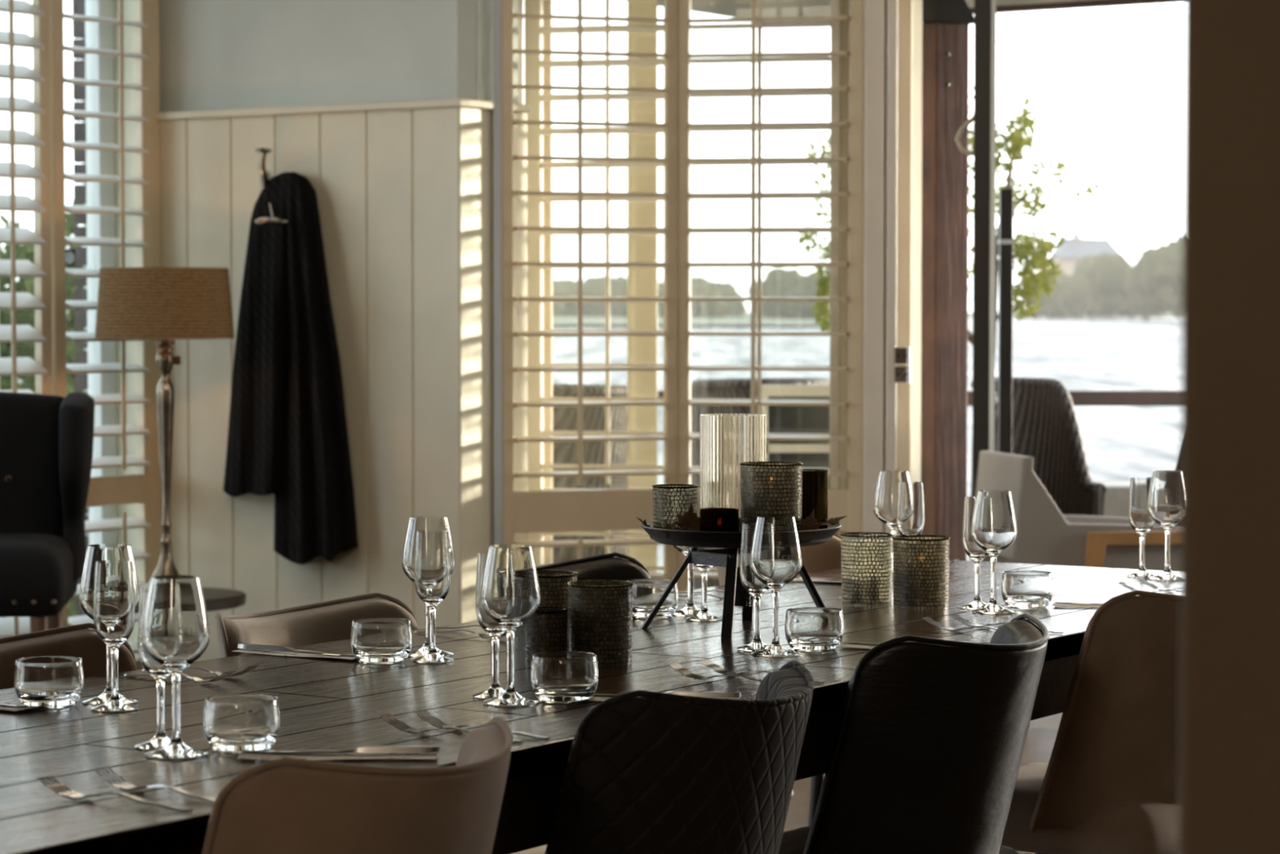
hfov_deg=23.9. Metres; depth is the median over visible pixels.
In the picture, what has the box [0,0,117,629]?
window
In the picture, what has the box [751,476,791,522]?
candle
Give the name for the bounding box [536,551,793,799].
dining chair
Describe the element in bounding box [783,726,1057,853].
floor
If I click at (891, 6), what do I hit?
trim
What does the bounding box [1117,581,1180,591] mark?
fork
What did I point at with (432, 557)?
glass
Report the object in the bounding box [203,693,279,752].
water tumbler
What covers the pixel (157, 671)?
glass
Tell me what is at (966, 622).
fork
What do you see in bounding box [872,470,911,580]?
wine glass
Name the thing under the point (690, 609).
wine glass
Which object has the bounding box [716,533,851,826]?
dining chair
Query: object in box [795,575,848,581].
table knife
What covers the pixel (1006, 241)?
door handle
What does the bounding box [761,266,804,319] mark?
tree
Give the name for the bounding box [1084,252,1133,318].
tree
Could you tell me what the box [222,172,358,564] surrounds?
coat
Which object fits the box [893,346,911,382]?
door hinge
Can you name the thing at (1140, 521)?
glass
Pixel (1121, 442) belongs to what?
lake
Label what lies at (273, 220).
coat hook
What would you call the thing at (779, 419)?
bench
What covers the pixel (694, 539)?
tray
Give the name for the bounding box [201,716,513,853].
dining chair
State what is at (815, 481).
candle holder
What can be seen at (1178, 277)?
tree
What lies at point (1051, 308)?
tree
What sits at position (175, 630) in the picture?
wine glass
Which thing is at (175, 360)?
switch
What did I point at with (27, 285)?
shrub
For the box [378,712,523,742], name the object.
fork
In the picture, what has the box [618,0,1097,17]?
ceiling
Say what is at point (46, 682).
water tumbler
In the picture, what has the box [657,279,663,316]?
tree
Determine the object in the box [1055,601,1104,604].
table knife
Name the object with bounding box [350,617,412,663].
water tumbler
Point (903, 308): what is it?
trim
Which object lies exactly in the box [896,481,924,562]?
glass
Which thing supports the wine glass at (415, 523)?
on the dining table at (326, 703)
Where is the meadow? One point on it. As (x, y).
(745, 320)
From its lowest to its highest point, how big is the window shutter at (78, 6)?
2.993 m
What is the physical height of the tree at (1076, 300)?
9.303 m
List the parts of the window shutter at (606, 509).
tilt rod, tilt rod, rail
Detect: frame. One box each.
[82,38,88,534]
[113,0,138,658]
[517,0,922,558]
[972,0,995,560]
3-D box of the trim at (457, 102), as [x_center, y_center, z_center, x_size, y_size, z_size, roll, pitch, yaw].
[-0.960,-0.981,9.443,1.266,0.024,0.367,1,3,33]
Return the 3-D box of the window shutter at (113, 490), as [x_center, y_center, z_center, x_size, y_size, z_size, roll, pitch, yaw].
[-1.682,-0.446,9.437,0.116,2.580,0.431,1,3,29]
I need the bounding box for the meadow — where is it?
[67,314,819,324]
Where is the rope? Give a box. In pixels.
[954,115,973,155]
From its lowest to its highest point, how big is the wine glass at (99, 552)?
0.206 m
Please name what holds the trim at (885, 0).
attached to the window frame at (917, 5)
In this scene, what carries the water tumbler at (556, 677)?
on the dining table at (326, 703)
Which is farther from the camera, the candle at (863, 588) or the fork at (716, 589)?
the fork at (716, 589)
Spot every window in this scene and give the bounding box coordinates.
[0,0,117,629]
[542,0,849,564]
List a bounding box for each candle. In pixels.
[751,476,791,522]
[850,573,882,600]
[903,555,938,604]
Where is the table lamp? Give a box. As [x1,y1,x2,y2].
[94,266,234,584]
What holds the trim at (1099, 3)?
attached to the ceiling
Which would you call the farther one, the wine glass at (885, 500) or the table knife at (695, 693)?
the wine glass at (885, 500)
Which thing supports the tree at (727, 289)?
on the meadow
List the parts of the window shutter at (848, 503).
tilt rod, rail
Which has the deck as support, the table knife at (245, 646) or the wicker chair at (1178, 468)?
the wicker chair at (1178, 468)
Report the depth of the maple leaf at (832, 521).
4.87 m
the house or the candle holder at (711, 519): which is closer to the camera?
the candle holder at (711, 519)
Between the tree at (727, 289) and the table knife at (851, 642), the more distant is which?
the tree at (727, 289)
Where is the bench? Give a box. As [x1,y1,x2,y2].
[761,384,829,488]
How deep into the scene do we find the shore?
699.59 m
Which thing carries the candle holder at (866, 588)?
on the dining table at (326, 703)
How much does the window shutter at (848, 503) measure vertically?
2.540 m
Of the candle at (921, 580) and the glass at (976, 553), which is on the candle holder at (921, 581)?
the candle at (921, 580)
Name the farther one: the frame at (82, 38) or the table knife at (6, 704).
the frame at (82, 38)
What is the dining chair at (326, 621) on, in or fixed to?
on the floor
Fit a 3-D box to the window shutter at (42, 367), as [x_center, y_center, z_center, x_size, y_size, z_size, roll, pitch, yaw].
[-1.929,-0.431,9.061,0.109,2.580,0.441,1,3,30]
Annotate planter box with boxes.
[1093,480,1129,517]
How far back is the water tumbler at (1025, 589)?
5.17 m
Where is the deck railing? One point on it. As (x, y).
(1079, 397)
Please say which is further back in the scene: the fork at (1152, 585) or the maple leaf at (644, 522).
the fork at (1152, 585)
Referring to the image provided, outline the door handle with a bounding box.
[997,188,1014,453]
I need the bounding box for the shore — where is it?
[66,311,1182,317]
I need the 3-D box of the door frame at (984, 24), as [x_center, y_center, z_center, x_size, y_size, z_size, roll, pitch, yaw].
[1.093,-0.353,9.614,0.071,2.500,0.080,0,2,0]
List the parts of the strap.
beaded cord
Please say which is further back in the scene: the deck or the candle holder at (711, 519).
the deck
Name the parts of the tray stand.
leg, leg, leg, leg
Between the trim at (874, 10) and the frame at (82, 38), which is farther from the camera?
the frame at (82, 38)
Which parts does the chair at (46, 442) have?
backrest, leg, seat, leg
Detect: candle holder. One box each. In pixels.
[515,569,577,649]
[524,606,568,666]
[566,579,633,666]
[651,484,698,529]
[699,413,765,531]
[699,507,738,531]
[739,461,803,531]
[790,468,827,528]
[840,532,893,605]
[892,534,950,608]
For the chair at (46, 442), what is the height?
1.044 m
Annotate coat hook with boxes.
[254,147,272,191]
[254,202,291,226]
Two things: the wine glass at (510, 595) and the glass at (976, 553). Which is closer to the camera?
the wine glass at (510, 595)
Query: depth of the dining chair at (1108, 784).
4.80 m
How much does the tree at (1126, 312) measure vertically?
10.063 m
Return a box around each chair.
[0,391,94,632]
[0,622,137,689]
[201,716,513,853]
[214,591,546,853]
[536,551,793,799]
[544,659,814,853]
[552,383,626,563]
[690,377,829,589]
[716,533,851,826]
[778,613,1049,853]
[970,377,1106,515]
[1000,590,1180,853]
[1173,450,1181,527]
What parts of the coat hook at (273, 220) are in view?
knob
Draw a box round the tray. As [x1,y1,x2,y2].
[640,520,841,548]
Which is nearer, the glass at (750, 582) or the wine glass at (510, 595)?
the wine glass at (510, 595)
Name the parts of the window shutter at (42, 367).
tilt rod, tilt rod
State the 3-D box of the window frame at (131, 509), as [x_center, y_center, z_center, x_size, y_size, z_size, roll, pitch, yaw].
[-3.895,-0.365,6.357,0.200,2.780,10.300,1,3,33]
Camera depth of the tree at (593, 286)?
586.25 m
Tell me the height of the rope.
0.199 m
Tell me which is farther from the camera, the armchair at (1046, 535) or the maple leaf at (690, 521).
the armchair at (1046, 535)
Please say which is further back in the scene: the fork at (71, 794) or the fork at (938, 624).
the fork at (938, 624)
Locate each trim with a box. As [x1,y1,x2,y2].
[149,0,161,573]
[155,97,531,120]
[493,0,502,544]
[755,0,1184,22]
[862,0,884,549]
[883,0,885,545]
[884,0,897,550]
[896,0,911,558]
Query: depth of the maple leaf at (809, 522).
4.81 m
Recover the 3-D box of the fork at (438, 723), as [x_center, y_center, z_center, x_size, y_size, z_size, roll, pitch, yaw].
[-0.191,0.360,3.666,0.200,0.019,0.023,2,3,36]
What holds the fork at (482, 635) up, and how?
on the dining table at (326, 703)
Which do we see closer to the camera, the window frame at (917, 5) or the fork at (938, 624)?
the fork at (938, 624)
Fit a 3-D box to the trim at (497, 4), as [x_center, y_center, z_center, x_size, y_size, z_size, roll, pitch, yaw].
[-0.425,-0.394,9.142,0.021,2.620,0.065,0,2,11]
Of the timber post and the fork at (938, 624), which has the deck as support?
the timber post
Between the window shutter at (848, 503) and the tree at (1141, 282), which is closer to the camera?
the window shutter at (848, 503)
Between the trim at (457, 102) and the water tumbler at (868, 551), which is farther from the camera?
the trim at (457, 102)
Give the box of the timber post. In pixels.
[920,0,974,560]
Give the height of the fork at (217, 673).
0.019 m
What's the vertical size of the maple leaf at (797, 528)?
0.018 m
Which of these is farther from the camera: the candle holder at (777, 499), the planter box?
the planter box
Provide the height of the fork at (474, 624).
0.019 m
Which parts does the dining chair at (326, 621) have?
backrest, seat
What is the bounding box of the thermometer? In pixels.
[65,248,75,266]
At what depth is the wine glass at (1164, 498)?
5.71 m
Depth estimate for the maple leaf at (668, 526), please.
4.79 m
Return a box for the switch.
[170,355,180,364]
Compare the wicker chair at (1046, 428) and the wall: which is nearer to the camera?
the wall
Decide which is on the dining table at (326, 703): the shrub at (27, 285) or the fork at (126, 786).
the fork at (126, 786)
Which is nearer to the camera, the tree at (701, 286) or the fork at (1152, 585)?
the fork at (1152, 585)
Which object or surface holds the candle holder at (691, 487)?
on the tray stand
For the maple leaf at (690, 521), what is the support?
on the tray stand
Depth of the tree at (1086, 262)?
652.09 m
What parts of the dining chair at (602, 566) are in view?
backrest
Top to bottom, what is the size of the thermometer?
0.055 m
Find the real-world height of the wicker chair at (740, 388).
1.022 m
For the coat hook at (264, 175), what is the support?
attached to the wall
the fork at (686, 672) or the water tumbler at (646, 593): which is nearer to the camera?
the fork at (686, 672)
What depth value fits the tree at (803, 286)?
497.30 m
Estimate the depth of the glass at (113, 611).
3.86 m
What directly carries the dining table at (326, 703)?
on the floor
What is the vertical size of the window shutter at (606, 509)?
2.540 m
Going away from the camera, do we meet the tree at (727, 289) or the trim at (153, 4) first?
the trim at (153, 4)
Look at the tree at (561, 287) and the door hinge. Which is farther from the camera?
the tree at (561, 287)
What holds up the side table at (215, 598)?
on the floor
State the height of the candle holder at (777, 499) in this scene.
0.123 m
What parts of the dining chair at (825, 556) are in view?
backrest, leg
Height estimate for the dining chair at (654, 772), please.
0.825 m
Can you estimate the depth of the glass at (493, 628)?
3.99 m
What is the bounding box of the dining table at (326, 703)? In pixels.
[0,558,1180,853]
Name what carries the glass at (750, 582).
on the dining table at (326, 703)
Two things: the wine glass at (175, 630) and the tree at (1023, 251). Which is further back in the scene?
the tree at (1023, 251)
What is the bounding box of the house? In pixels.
[1049,232,1120,315]
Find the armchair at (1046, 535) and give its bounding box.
[975,450,1180,571]
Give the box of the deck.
[75,614,1062,728]
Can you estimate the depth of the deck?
9.46 m
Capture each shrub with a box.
[0,213,74,390]
[0,231,85,617]
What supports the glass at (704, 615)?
on the dining table at (326, 703)
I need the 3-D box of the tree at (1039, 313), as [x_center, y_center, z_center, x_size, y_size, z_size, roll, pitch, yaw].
[84.098,-26.997,639.447,7.711,8.274,6.079,0,2,0]
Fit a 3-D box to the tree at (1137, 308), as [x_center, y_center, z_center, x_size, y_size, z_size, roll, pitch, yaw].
[93.585,-25.079,559.389,8.512,11.414,7.643,0,2,0]
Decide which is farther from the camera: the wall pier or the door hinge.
the door hinge
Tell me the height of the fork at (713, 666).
0.019 m
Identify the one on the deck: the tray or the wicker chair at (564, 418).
the wicker chair at (564, 418)
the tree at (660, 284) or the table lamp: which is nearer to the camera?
the table lamp
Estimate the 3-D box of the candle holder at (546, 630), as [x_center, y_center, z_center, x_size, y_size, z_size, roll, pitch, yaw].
[-0.136,0.303,4.359,0.064,0.082,0.064,2,3,41]
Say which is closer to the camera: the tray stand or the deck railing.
the tray stand
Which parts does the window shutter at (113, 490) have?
rail, tilt rod, tilt rod, rail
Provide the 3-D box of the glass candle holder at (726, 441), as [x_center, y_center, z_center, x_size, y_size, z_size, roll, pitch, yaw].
[0.151,0.078,4.922,0.108,0.196,0.108,-2,3,-41]
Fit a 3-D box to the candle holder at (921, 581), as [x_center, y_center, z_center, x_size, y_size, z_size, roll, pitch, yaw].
[0.486,0.250,5.232,0.100,0.120,0.100,-1,2,-19]
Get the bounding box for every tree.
[552,277,595,316]
[582,274,626,317]
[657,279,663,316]
[691,275,725,318]
[710,280,746,316]
[746,280,764,317]
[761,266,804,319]
[784,271,827,319]
[797,85,1106,560]
[1019,288,1044,318]
[1031,268,1070,318]
[1059,272,1093,319]
[1073,254,1103,318]
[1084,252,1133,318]
[1116,300,1136,319]
[1123,266,1158,319]
[1132,245,1166,318]
[1146,234,1182,319]
[1174,267,1182,294]
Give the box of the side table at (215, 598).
[134,586,246,613]
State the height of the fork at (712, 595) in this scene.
0.019 m
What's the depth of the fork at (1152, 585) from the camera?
5.51 m
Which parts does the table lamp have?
lamp stem, lamp shade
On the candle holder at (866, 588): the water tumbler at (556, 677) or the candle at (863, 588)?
the candle at (863, 588)
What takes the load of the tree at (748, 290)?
on the meadow
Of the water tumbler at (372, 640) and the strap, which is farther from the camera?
the strap
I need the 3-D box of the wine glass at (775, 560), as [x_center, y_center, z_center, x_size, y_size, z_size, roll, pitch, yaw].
[0.202,0.235,4.493,0.079,0.206,0.079,1,3,33]
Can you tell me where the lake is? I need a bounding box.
[16,317,1182,573]
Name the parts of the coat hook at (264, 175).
knob, plate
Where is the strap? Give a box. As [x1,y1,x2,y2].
[734,548,751,606]
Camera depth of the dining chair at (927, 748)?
4.18 m
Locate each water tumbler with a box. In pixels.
[13,655,84,708]
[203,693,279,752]
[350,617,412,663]
[530,651,598,702]
[626,578,678,618]
[784,607,844,651]
[847,549,894,582]
[1000,570,1053,608]
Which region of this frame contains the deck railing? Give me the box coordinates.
[657,390,1181,405]
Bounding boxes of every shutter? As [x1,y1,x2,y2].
[0,0,52,638]
[49,0,153,669]
[71,0,89,629]
[502,0,677,579]
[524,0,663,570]
[677,0,864,591]
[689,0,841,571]
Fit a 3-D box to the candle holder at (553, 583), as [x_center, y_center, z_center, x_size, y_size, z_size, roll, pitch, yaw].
[-0.143,0.278,4.591,0.098,0.114,0.098,2,3,41]
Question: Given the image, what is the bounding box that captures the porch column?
[626,0,657,572]
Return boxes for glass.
[79,543,139,705]
[90,560,138,711]
[134,583,186,750]
[141,574,209,759]
[401,515,454,657]
[411,529,453,662]
[472,552,506,698]
[480,544,540,706]
[668,491,711,616]
[685,503,722,621]
[737,522,769,651]
[749,515,802,657]
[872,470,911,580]
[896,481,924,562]
[959,496,988,608]
[970,489,1017,613]
[1125,476,1156,577]
[1146,470,1181,580]
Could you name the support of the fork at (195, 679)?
on the dining table at (326, 703)
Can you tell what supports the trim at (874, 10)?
attached to the window frame at (917, 5)
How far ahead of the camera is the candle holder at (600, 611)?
4.35 m
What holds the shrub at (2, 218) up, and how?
on the lawn
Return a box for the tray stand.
[640,520,841,639]
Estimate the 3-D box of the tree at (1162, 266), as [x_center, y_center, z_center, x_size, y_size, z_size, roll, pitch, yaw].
[92.617,-25.846,519.380,10.773,14.604,10.934,0,2,0]
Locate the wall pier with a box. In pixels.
[1177,0,1279,853]
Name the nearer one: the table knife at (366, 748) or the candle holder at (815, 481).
the table knife at (366, 748)
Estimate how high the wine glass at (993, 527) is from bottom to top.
0.206 m
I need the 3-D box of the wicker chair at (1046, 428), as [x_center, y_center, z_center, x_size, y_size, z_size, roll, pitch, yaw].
[1.457,0.344,10.943,0.510,1.042,0.565,-2,3,-40]
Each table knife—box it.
[0,702,27,707]
[237,643,354,656]
[243,745,439,753]
[593,690,740,697]
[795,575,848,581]
[842,640,990,644]
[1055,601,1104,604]
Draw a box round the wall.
[159,0,528,661]
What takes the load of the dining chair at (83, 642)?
on the floor
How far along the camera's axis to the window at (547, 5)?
9.70 m
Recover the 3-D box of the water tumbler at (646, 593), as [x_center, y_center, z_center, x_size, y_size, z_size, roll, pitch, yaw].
[0.020,0.287,5.041,0.089,0.060,0.089,0,2,0]
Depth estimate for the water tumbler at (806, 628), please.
4.52 m
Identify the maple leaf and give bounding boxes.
[635,516,650,527]
[661,518,679,540]
[674,502,699,530]
[796,526,817,533]
[797,509,822,529]
[820,515,846,526]
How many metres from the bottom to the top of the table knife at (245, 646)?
0.006 m
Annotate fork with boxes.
[37,774,192,811]
[93,765,216,803]
[124,670,235,683]
[142,664,258,676]
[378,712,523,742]
[413,708,550,739]
[414,629,506,638]
[435,624,506,632]
[668,662,762,681]
[678,589,724,593]
[678,593,724,600]
[699,657,824,683]
[922,616,997,631]
[949,613,1063,633]
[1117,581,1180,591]
[1138,578,1180,591]
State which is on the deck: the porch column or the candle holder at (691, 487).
the porch column

